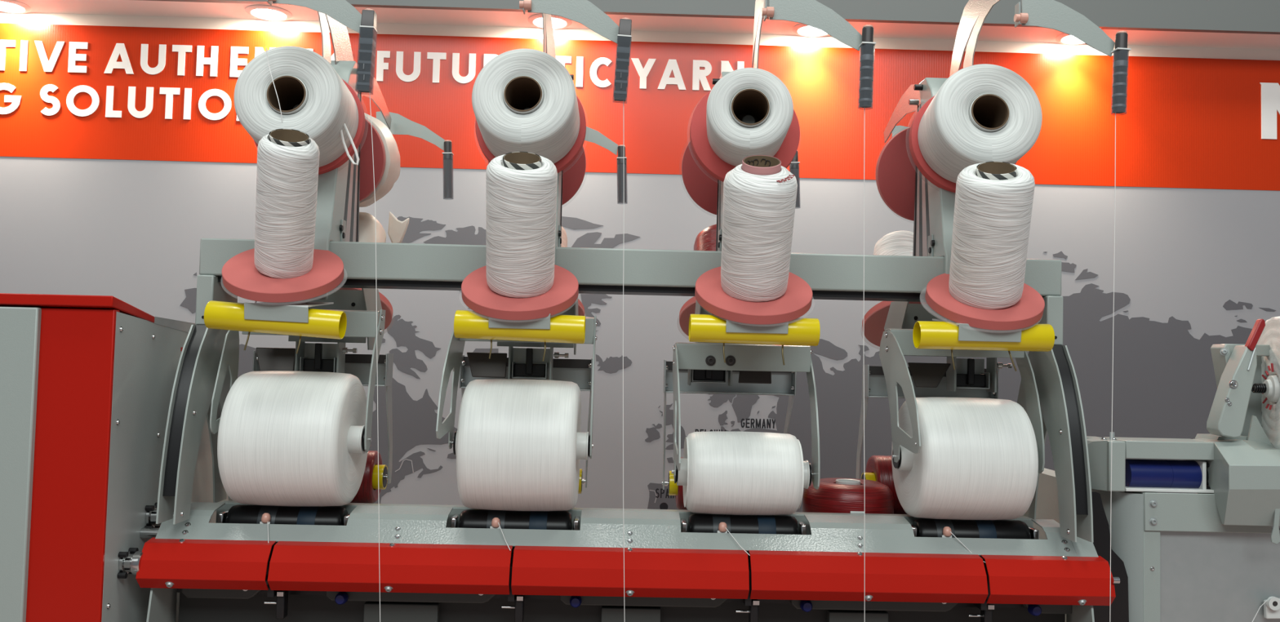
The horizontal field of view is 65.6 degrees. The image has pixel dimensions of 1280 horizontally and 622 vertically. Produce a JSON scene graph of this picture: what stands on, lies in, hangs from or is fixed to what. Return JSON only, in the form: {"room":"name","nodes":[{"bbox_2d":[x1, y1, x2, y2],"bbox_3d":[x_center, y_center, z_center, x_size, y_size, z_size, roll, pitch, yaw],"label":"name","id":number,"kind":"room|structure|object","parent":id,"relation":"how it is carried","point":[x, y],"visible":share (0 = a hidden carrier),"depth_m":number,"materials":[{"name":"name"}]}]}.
{"room":"trade show booth","nodes":[
{"label":"trade show booth","id":0,"kind":"room"},
{"bbox_2d":[0,11,1279,528],"bbox_3d":[0.232,-0.028,3.666,12.606,3.400,0.129,1,-3,-1],"label":"wall","id":1,"kind":"structure","parent":0,"point":[125,146],"depth_m":3.62,"materials":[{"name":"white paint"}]},
{"bbox_2d":[15,0,1279,49],"bbox_3d":[-0.044,-1.060,3.569,12.000,0.050,0.165,1,-3,-1],"label":"ceiling","id":2,"kind":"structure","parent":0,"point":[119,7],"depth_m":3.57,"materials":[{"name":"white paint"}]},
{"bbox_2d":[0,0,31,13],"bbox_3d":[-2.252,-1.080,3.527,0.158,0.016,0.158,1,-3,-1],"label":"recessed light","id":3,"kind":"object","parent":2,"relation":"in","point":[6,6],"visible":1,"depth_m":3.52,"materials":[{"name":"white"}]},
{"bbox_2d":[244,4,292,21],"bbox_3d":[-1.324,-1.058,3.545,0.158,0.016,0.158,1,-3,-1],"label":"recessed light","id":4,"kind":"object","parent":2,"relation":"in","point":[267,12],"visible":1,"depth_m":3.52,"materials":[{"name":"white"}]},
{"bbox_2d":[528,13,572,29],"bbox_3d":[-0.323,-1.034,3.564,0.158,0.016,0.158,1,-3,-1],"label":"recessed light","id":5,"kind":"object","parent":2,"relation":"in","point":[558,22],"visible":0.72,"depth_m":3.55,"materials":[{"name":"white"}]},
{"bbox_2d":[142,0,1279,34],"bbox_3d":[-0.033,-1.441,3.491,12.000,0.806,0.025,1,-3,-1],"label":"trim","id":6,"kind":"structure","parent":2,"relation":"attached to","point":[1233,16],"depth_m":3.48,"materials":[{"name":"grey"}]},
{"bbox_2d":[792,22,828,36],"bbox_3d":[0.629,-1.011,3.583,0.158,0.016,0.158,1,-3,-1],"label":"recessed light","id":7,"kind":"object","parent":2,"relation":"in","point":[802,29],"visible":0.48,"depth_m":3.58,"materials":[{"name":"white"}]},
{"bbox_2d":[1055,32,1084,44],"bbox_3d":[1.591,-0.987,3.602,0.158,0.016,0.158,1,-3,-1],"label":"recessed light","id":8,"kind":"object","parent":2,"relation":"in","point":[1063,38],"visible":0.48,"depth_m":3.61,"materials":[{"name":"white"}]},
{"bbox_3d":[-0.004,1.478,-1.619,16.000,0.100,10.900,1,-3,-1],"label":"floor","id":9,"kind":"structure","parent":0,"visible":0},
{"bbox_2d":[0,293,228,621],"bbox_3d":[-1.728,0.760,2.041,1.503,1.587,0.584,1,-3,-1],"label":"cabinet","id":10,"kind":"object","parent":9,"relation":"on","point":[86,382],"visible":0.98,"depth_m":1.80,"materials":[{"name":"grey"}]},
{"bbox_2d":[0,293,154,323],"bbox_3d":[-1.707,-0.020,1.868,1.500,0.044,0.167,1,-3,-1],"label":"hood","id":11,"kind":"object","parent":10,"relation":"attached to","point":[14,308],"depth_m":1.80,"materials":[{"name":"red paint"}]},
{"bbox_2d":[117,238,1119,621],"bbox_3d":[-0.040,0.734,2.080,1.878,1.720,0.460,1,-3,-1],"label":"machine","id":12,"kind":"object","parent":9,"relation":"on","point":[438,563],"visible":0.97,"depth_m":1.94,"materials":[{"name":"grey paint"}]},
{"bbox_2d":[217,370,367,506],"bbox_3d":[-0.692,0.258,2.015,0.266,0.272,0.272,1,-3,-1],"label":"package","id":13,"kind":"object","parent":12,"relation":"on","point":[286,437],"visible":0.92,"depth_m":1.90,"materials":[{"name":"white fabric"}]},
{"bbox_2d":[209,309,385,452],"bbox_3d":[-0.696,0.138,2.054,0.307,0.292,0.256,1,-3,-1],"label":"cradle","id":14,"kind":"object","parent":12,"relation":"attached to","point":[310,357],"visible":0.61,"depth_m":2.07,"materials":[{"name":"grey paint"}]},
{"bbox_2d":[253,350,393,484],"bbox_3d":[-0.710,0.243,2.254,0.297,0.300,0.129,1,-3,-1],"label":"cradle","id":15,"kind":"object","parent":12,"relation":"attached to","point":[358,366],"visible":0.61,"depth_m":2.23,"materials":[{"name":"metal"}]},
{"bbox_2d":[244,0,453,353],"bbox_3d":[-0.660,-0.304,2.201,0.362,0.799,0.808,1,-3,-1],"label":"yarn creel","id":16,"kind":"object","parent":12,"relation":"attached to","point":[337,212],"visible":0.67,"depth_m":2.10,"materials":[{"name":"grey paint"}]},
{"bbox_2d":[204,300,346,339],"bbox_3d":[-0.691,0.017,1.887,0.255,0.068,0.054,1,-3,-1],"label":"tube","id":17,"kind":"object","parent":16,"relation":"attached to","point":[220,315],"visible":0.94,"depth_m":1.86,"materials":[{"name":"yellow plastic"}]},
{"bbox_2d":[222,248,344,302],"bbox_3d":[-0.694,-0.076,1.937,0.224,0.129,0.203,1,-3,-1],"label":"disc","id":18,"kind":"object","parent":16,"relation":"on","point":[241,277],"visible":0.66,"depth_m":1.88,"materials":[{"name":"plastic"}]},
{"bbox_2d":[253,128,319,278],"bbox_3d":[-0.667,-0.199,1.875,0.108,0.274,0.218,2,-3,-20],"label":"yarn bobbin","id":19,"kind":"object","parent":18,"relation":"on","point":[288,159],"visible":1,"depth_m":1.83,"materials":[{"name":"fabric"}]},
{"bbox_2d":[234,45,358,167],"bbox_3d":[-0.692,-0.407,2.002,0.216,0.226,0.165,1,-3,-1],"label":"yarn bobbin","id":20,"kind":"object","parent":16,"relation":"on","point":[302,77],"visible":0.9,"depth_m":1.94,"materials":[{"name":"white fabric"}]},
{"bbox_2d":[266,48,282,122],"bbox_3d":[-0.708,-0.438,1.921,0.038,0.145,0.008,1,-3,1],"label":"yarn end","id":21,"kind":"object","parent":20,"relation":"attached to","point":[266,48],"visible":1,"depth_m":1.92,"materials":[{"name":"white fabric"}]},
{"bbox_2d":[340,123,359,165],"bbox_3d":[-0.582,-0.339,1.986,0.045,0.096,0.005,1,-3,-1],"label":"loop","id":22,"kind":"object","parent":20,"relation":"hanging from","point":[344,125],"visible":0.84,"depth_m":1.98,"materials":[{"name":"white"}]},
{"bbox_2d":[253,79,364,174],"bbox_3d":[-0.694,-0.395,2.081,0.231,0.231,0.056,1,-3,-1],"label":"disc","id":23,"kind":"object","parent":16,"relation":"attached to","point":[357,140],"visible":0.21,"depth_m":2.07,"materials":[{"name":"red plastic"}]},
{"bbox_2d":[333,287,392,329],"bbox_3d":[-0.725,-0.005,2.424,0.237,0.134,0.214,1,-3,-1],"label":"disc","id":24,"kind":"object","parent":16,"relation":"on","point":[386,305],"visible":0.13,"depth_m":2.40,"materials":[{"name":"red plastic"}]},
{"bbox_2d":[358,211,409,288],"bbox_3d":[-0.701,-0.123,2.493,0.190,0.287,0.229,1,-3,-1],"label":"yarn bobbin","id":25,"kind":"object","parent":24,"relation":"on","point":[397,230],"visible":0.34,"depth_m":2.52,"materials":[{"name":"white fabric"}]},
{"bbox_2d":[359,118,386,201],"bbox_3d":[-0.721,-0.364,2.354,0.231,0.231,0.055,1,-3,-1],"label":"disc","id":26,"kind":"object","parent":16,"relation":"attached to","point":[366,175],"visible":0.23,"depth_m":2.35,"materials":[{"name":"red plastic"}]},
{"bbox_2d":[369,95,380,621],"bbox_3d":[-0.479,0.142,1.796,0.059,1.087,0.001,1,-3,-1],"label":"yarn line","id":27,"kind":"object","parent":16,"relation":"hanging from","point":[370,95],"visible":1,"depth_m":1.80,"materials":[{"name":"white fabric"}]},
{"bbox_2d":[359,112,399,207],"bbox_3d":[-0.716,-0.374,2.445,0.246,0.253,0.180,1,-3,-1],"label":"wrapped bobbin","id":28,"kind":"object","parent":16,"relation":"on","point":[392,170],"visible":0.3,"depth_m":2.40,"materials":[{"name":"white fabric"}]},
{"bbox_2d":[350,450,387,503],"bbox_3d":[-0.715,0.381,2.296,0.253,0.120,0.120,1,-3,-1],"label":"package","id":29,"kind":"object","parent":12,"relation":"on","point":[367,493],"visible":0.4,"depth_m":2.27,"materials":[{"name":"red plastic"}]},
{"bbox_2d":[497,522,511,551],"bbox_3d":[-0.261,0.435,1.916,0.003,0.044,0.066,3,-3,-29],"label":"yarn line","id":30,"kind":"object","parent":12,"relation":"on","point":[498,522],"visible":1,"depth_m":1.92,"materials":[{"name":"white fabric"}]},
{"bbox_2d":[435,315,597,458],"bbox_3d":[-0.238,0.150,2.023,0.293,0.292,0.336,1,-3,-1],"label":"cradle","id":31,"kind":"object","parent":12,"relation":"attached to","point":[522,362],"visible":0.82,"depth_m":2.13,"materials":[{"name":"grey paint"}]},
{"bbox_2d":[455,378,588,511],"bbox_3d":[-0.238,0.272,2.023,0.266,0.266,0.266,1,-3,-1],"label":"package","id":32,"kind":"object","parent":12,"relation":"on","point":[521,445],"visible":0.98,"depth_m":1.91,"materials":[{"name":"white fabric"}]},
{"bbox_2d":[458,355,592,488],"bbox_3d":[-0.255,0.254,2.263,0.297,0.300,0.129,1,-3,-1],"label":"cradle","id":33,"kind":"object","parent":12,"relation":"attached to","point":[579,371],"visible":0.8,"depth_m":2.24,"materials":[{"name":"metal"}]},
{"bbox_2d":[488,0,631,361],"bbox_3d":[-0.196,-0.291,2.210,0.342,0.802,0.808,1,-3,-1],"label":"yarn creel","id":34,"kind":"object","parent":12,"relation":"on","point":[584,12],"visible":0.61,"depth_m":1.85,"materials":[{"name":"grey paint"}]},
{"bbox_2d":[453,310,585,343],"bbox_3d":[-0.228,0.030,1.896,0.246,0.059,0.054,1,-3,-1],"label":"tube","id":35,"kind":"object","parent":34,"relation":"attached to","point":[468,324],"visible":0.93,"depth_m":1.87,"materials":[{"name":"yellow plastic"}]},
{"bbox_2d":[461,264,578,319],"bbox_3d":[-0.234,-0.043,1.944,0.227,0.130,0.206,1,-3,-1],"label":"disc","id":36,"kind":"object","parent":34,"relation":"on","point":[477,295],"visible":0.54,"depth_m":1.89,"materials":[{"name":"plastic"}]},
{"bbox_2d":[485,151,557,297],"bbox_3d":[-0.225,-0.161,1.884,0.139,0.272,0.228,1,-3,-1],"label":"yarn bobbin","id":37,"kind":"object","parent":36,"relation":"on","point":[521,187],"visible":1,"depth_m":1.83,"materials":[{"name":"fabric"}]},
{"bbox_2d":[471,48,579,164],"bbox_3d":[-0.228,-0.406,2.011,0.208,0.225,0.174,1,-3,-1],"label":"yarn bobbin","id":38,"kind":"object","parent":34,"relation":"on","point":[513,82],"visible":0.97,"depth_m":1.95,"materials":[{"name":"white fabric"}]},
{"bbox_2d":[475,95,586,173],"bbox_3d":[-0.229,-0.389,2.090,0.231,0.231,0.056,1,-3,-1],"label":"disc","id":39,"kind":"object","parent":34,"relation":"on","point":[566,160],"visible":0.19,"depth_m":2.07,"materials":[{"name":"red plastic"}]},
{"bbox_2d":[488,146,586,204],"bbox_3d":[-0.244,-0.352,2.364,0.231,0.231,0.055,1,-3,-1],"label":"disc","id":40,"kind":"object","parent":34,"relation":"attached to","point":[573,175],"visible":0.11,"depth_m":2.36,"materials":[{"name":"red plastic"}]},
{"bbox_2d":[577,298,584,315],"bbox_3d":[-0.254,0.006,2.433,0.237,0.134,0.214,1,-3,-1],"label":"disc","id":41,"kind":"object","parent":34,"relation":"on","point":[580,307],"visible":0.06,"depth_m":2.40,"materials":[{"name":"red plastic"}]},
{"bbox_2d":[560,226,567,247],"bbox_3d":[-0.253,-0.103,2.500,0.132,0.268,0.225,1,-3,-1],"label":"yarn bobbin","id":42,"kind":"object","parent":41,"relation":"on","point":[564,237],"visible":0.05,"depth_m":2.52,"materials":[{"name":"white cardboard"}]},
{"bbox_2d":[622,164,625,621],"bbox_3d":[-0.028,0.151,1.805,0.030,1.078,0.001,1,-3,-1],"label":"yarn line","id":43,"kind":"object","parent":34,"relation":"hanging from","point":[624,164],"visible":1,"depth_m":1.80,"materials":[{"name":"white fabric"}]},
{"bbox_2d":[577,468,582,493],"bbox_3d":[-0.261,0.392,2.305,0.253,0.120,0.120,1,-3,-1],"label":"package","id":44,"kind":"object","parent":12,"relation":"on","point":[580,491],"visible":0.16,"depth_m":2.29,"materials":[{"name":"yellow plastic"}]},
{"bbox_2d":[560,595,727,607],"bbox_3d":[0.020,0.557,1.948,0.352,0.038,0.030,1,-3,-1],"label":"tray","id":45,"kind":"object","parent":12,"relation":"on","point":[586,601],"depth_m":1.93,"materials":[{"name":"grey"}]},
{"bbox_2d":[668,457,687,510],"bbox_3d":[0.193,0.403,2.314,0.253,0.120,0.120,1,-3,-1],"label":"package","id":46,"kind":"object","parent":12,"relation":"on","point":[673,490],"visible":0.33,"depth_m":2.28,"materials":[{"name":"yellow plastic"}]},
{"bbox_2d":[662,360,796,489],"bbox_3d":[0.199,0.265,2.271,0.297,0.300,0.129,1,-3,-1],"label":"cradle","id":47,"kind":"object","parent":12,"relation":"attached to","point":[783,383],"visible":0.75,"depth_m":2.25,"materials":[{"name":"metal"}]},
{"bbox_2d":[724,527,750,555],"bbox_3d":[0.190,0.446,1.925,0.004,0.043,0.071,3,-3,-37],"label":"yarn line","id":48,"kind":"object","parent":12,"relation":"attached to","point":[725,527],"visible":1,"depth_m":1.93,"materials":[{"name":"white fabric"}]},
{"bbox_2d":[676,431,809,515],"bbox_3d":[0.209,0.331,2.030,0.266,0.169,0.169,1,-3,-1],"label":"package","id":49,"kind":"object","parent":12,"relation":"on","point":[726,473],"visible":0.98,"depth_m":1.96,"materials":[{"name":"white fabric"}]},
{"bbox_2d":[671,342,820,489],"bbox_3d":[0.215,0.209,2.024,0.295,0.292,0.348,1,-3,-1],"label":"cradle","id":50,"kind":"object","parent":12,"relation":"attached to","point":[755,363],"visible":0.96,"depth_m":2.07,"materials":[{"name":"grey paint"}]},
{"bbox_2d":[694,0,875,364],"bbox_3d":[0.262,-0.282,2.219,0.335,0.799,0.808,1,-3,-1],"label":"yarn creel","id":51,"kind":"object","parent":12,"relation":"on","point":[812,13],"visible":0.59,"depth_m":1.85,"materials":[{"name":"grey paint"}]},
{"bbox_2d":[679,296,696,336],"bbox_3d":[0.215,0.017,2.442,0.237,0.134,0.214,1,-3,-1],"label":"disc","id":52,"kind":"object","parent":51,"relation":"on","point":[688,308],"visible":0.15,"depth_m":2.41,"materials":[{"name":"red plastic"}]},
{"bbox_2d":[693,224,716,251],"bbox_3d":[0.216,-0.087,2.507,0.158,0.272,0.242,1,-3,-1],"label":"cone","id":53,"kind":"object","parent":52,"relation":"on","point":[705,240],"visible":0.22,"depth_m":2.50,"materials":[{"name":"red plastic"}]},
{"bbox_2d":[681,140,717,214],"bbox_3d":[0.215,-0.341,2.373,0.231,0.231,0.055,1,-3,-1],"label":"disc","id":54,"kind":"object","parent":51,"relation":"attached to","point":[700,185],"visible":0.11,"depth_m":2.37,"materials":[{"name":"red plastic"}]},
{"bbox_2d":[689,90,799,182],"bbox_3d":[0.221,-0.376,2.099,0.231,0.231,0.056,1,-3,-1],"label":"disc","id":55,"kind":"object","parent":51,"relation":"on","point":[711,162],"visible":0.28,"depth_m":2.08,"materials":[{"name":"red plastic"}]},
{"bbox_2d":[706,67,793,166],"bbox_3d":[0.217,-0.391,2.019,0.174,0.179,0.158,1,-3,-1],"label":"yarn bobbin","id":56,"kind":"object","parent":51,"relation":"on","point":[758,93],"visible":0.97,"depth_m":1.95,"materials":[{"name":"white fabric"}]},
{"bbox_2d":[694,266,812,324],"bbox_3d":[0.223,-0.036,1.954,0.229,0.131,0.207,1,-3,-1],"label":"disc","id":57,"kind":"object","parent":51,"relation":"on","point":[797,300],"visible":0.59,"depth_m":1.89,"materials":[{"name":"plastic"}]},
{"bbox_2d":[720,155,797,302],"bbox_3d":[0.222,-0.154,1.895,0.139,0.273,0.224,1,-3,-1],"label":"spool","id":58,"kind":"object","parent":57,"relation":"on","point":[760,193],"visible":1,"depth_m":1.84,"materials":[{"name":"white fabric"}]},
{"bbox_2d":[688,314,820,346],"bbox_3d":[0.218,0.037,1.905,0.246,0.056,0.054,1,-3,-1],"label":"tube","id":59,"kind":"object","parent":51,"relation":"attached to","point":[707,328],"visible":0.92,"depth_m":1.88,"materials":[{"name":"yellow plastic"}]},
{"bbox_2d":[862,106,865,621],"bbox_3d":[0.410,0.158,1.813,0.015,1.070,0.001,1,-3,-1],"label":"yarn line","id":60,"kind":"object","parent":51,"relation":"hanging from","point":[864,107],"visible":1,"depth_m":1.81,"materials":[{"name":"white fabric"}]},
{"bbox_2d":[802,477,893,514],"bbox_3d":[0.460,0.424,2.198,0.198,0.099,0.198,1,-3,-1],"label":"package","id":61,"kind":"object","parent":12,"relation":"on","point":[833,495],"visible":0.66,"depth_m":2.12,"materials":[{"name":"red fabric"}]},
{"bbox_2d":[850,511,864,513],"bbox_3d":[0.459,0.424,2.097,0.030,0.004,0.001,1,-3,-1],"label":"paper slip","id":62,"kind":"object","parent":12,"relation":"on","point":[852,512],"visible":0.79,"depth_m":2.10,"materials":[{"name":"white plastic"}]},
{"bbox_2d":[789,600,957,612],"bbox_3d":[0.472,0.568,1.956,0.354,0.038,0.030,1,-3,-1],"label":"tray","id":63,"kind":"object","parent":12,"relation":"on","point":[795,606],"depth_m":1.94,"materials":[{"name":"grey"}]},
{"bbox_2d":[860,455,906,514],"bbox_3d":[0.648,0.408,2.323,0.253,0.136,0.136,1,-3,-1],"label":"package","id":64,"kind":"object","parent":12,"relation":"on","point":[878,468],"visible":0.15,"depth_m":2.28,"materials":[{"name":"red fabric"}]},
{"bbox_2d":[856,364,999,479],"bbox_3d":[0.653,0.273,2.280,0.297,0.294,0.129,1,-3,-1],"label":"cradle","id":65,"kind":"object","parent":12,"relation":"attached to","point":[875,385],"visible":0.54,"depth_m":2.26,"materials":[{"name":"metal"}]},
{"bbox_2d":[879,328,1044,473],"bbox_3d":[0.668,0.180,2.040,0.297,0.292,0.336,1,-3,-1],"label":"cradle","id":66,"kind":"object","parent":12,"relation":"attached to","point":[968,373],"visible":0.77,"depth_m":2.09,"materials":[{"name":"grey paint"}]},
{"bbox_2d":[891,396,1038,519],"bbox_3d":[0.662,0.302,2.041,0.266,0.249,0.249,1,-3,-1],"label":"package","id":67,"kind":"object","parent":12,"relation":"on","point":[977,459],"visible":0.93,"depth_m":1.94,"materials":[{"name":"white fabric"}]},
{"bbox_2d":[950,531,985,562],"bbox_3d":[0.642,0.460,1.937,0.011,0.051,0.079,4,-4,-44],"label":"yarn line","id":68,"kind":"object","parent":12,"relation":"on","point":[950,531],"visible":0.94,"depth_m":1.95,"materials":[{"name":"white fabric"}]},
{"bbox_2d":[884,0,1131,371],"bbox_3d":[0.727,-0.270,2.228,0.340,0.800,0.808,1,-3,-1],"label":"yarn creel","id":69,"kind":"object","parent":12,"relation":"on","point":[934,206],"visible":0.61,"depth_m":2.08,"materials":[{"name":"grey paint"}]},
{"bbox_2d":[862,301,928,346],"bbox_3d":[0.669,0.028,2.451,0.237,0.134,0.214,1,-3,-1],"label":"disc","id":70,"kind":"object","parent":69,"relation":"on","point":[873,322],"visible":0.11,"depth_m":2.43,"materials":[{"name":"red plastic"}]},
{"bbox_2d":[873,230,913,302],"bbox_3d":[0.671,-0.076,2.516,0.134,0.260,0.222,1,-3,-1],"label":"cone","id":71,"kind":"object","parent":70,"relation":"on","point":[897,242],"visible":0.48,"depth_m":2.51,"materials":[{"name":"white fabric"}]},
{"bbox_2d":[875,127,915,221],"bbox_3d":[0.682,-0.330,2.382,0.231,0.231,0.055,1,-3,-1],"label":"disc","id":72,"kind":"object","parent":69,"relation":"attached to","point":[895,165],"visible":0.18,"depth_m":2.37,"materials":[{"name":"red plastic"}]},
{"bbox_2d":[908,96,1016,192],"bbox_3d":[0.688,-0.360,2.108,0.231,0.231,0.056,1,-3,-1],"label":"disc","id":73,"kind":"object","parent":69,"relation":"on","point":[919,161],"visible":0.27,"depth_m":2.09,"materials":[{"name":"red plastic"}]},
{"bbox_2d":[917,63,1042,182],"bbox_3d":[0.688,-0.378,2.028,0.214,0.228,0.172,1,-3,-1],"label":"yarn bobbin","id":74,"kind":"object","parent":69,"relation":"on","point":[983,113],"visible":0.94,"depth_m":1.97,"materials":[{"name":"white fabric"}]},
{"bbox_2d":[912,320,1054,351],"bbox_3d":[0.660,0.049,1.914,0.256,0.054,0.054,1,-3,-1],"label":"tube","id":75,"kind":"object","parent":69,"relation":"attached to","point":[926,335],"visible":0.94,"depth_m":1.89,"materials":[{"name":"yellow plastic"}]},
{"bbox_2d":[924,273,1044,330],"bbox_3d":[0.679,-0.023,1.962,0.223,0.128,0.202,1,-3,-1],"label":"disc","id":76,"kind":"object","parent":69,"relation":"on","point":[1028,311],"visible":0.57,"depth_m":1.90,"materials":[{"name":"plastic"}]},
{"bbox_2d":[948,161,1035,309],"bbox_3d":[0.670,-0.143,1.901,0.140,0.280,0.237,1,-3,12],"label":"spool","id":77,"kind":"object","parent":76,"relation":"on","point":[993,204],"visible":1,"depth_m":1.85,"materials":[{"name":"fabric"}]},
{"bbox_2d":[1109,111,1115,621],"bbox_3d":[0.867,0.163,1.823,0.010,1.067,0.001,1,-3,-1],"label":"yarn line","id":78,"kind":"object","parent":69,"relation":"hanging from","point":[1115,112],"visible":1,"depth_m":1.82,"materials":[{"name":"white fabric"}]},
{"bbox_2d":[1022,604,1071,613],"bbox_3d":[0.799,0.576,1.963,0.100,0.038,0.030,1,-3,-1],"label":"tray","id":79,"kind":"object","parent":12,"relation":"on","point":[1046,609],"depth_m":1.95,"materials":[{"name":"grey"}]},
{"bbox_2d":[1021,319,1279,621],"bbox_3d":[1.516,0.837,2.314,1.238,1.609,0.625,1,-3,-1],"label":"machine","id":80,"kind":"object","parent":9,"relation":"on","point":[1212,554],"visible":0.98,"depth_m":2.09,"materials":[{"name":"grey paint"}]},
{"bbox_2d":[1103,436,1213,460],"bbox_3d":[1.118,0.296,2.142,0.195,0.038,0.100,1,-3,-1],"label":"hood","id":81,"kind":"object","parent":80,"relation":"attached to","point":[1131,448],"depth_m":2.09,"materials":[{"name":"grey paint"}]},
{"bbox_2d":[1252,600,1267,621],"bbox_3d":[1.286,0.629,2.067,0.038,0.057,0.002,1,-3,-1],"label":"yarn line","id":82,"kind":"object","parent":80,"relation":"attached to","point":[1266,600],"visible":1,"depth_m":2.07,"materials":[{"name":"white fabric"}]},
{"bbox_2d":[1251,315,1279,448],"bbox_3d":[1.429,0.167,2.105,0.239,0.312,0.311,1,-3,13],"label":"package","id":83,"kind":"object","parent":80,"relation":"on","point":[1269,388],"visible":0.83,"depth_m":2.12,"materials":[{"name":"white fabric"}]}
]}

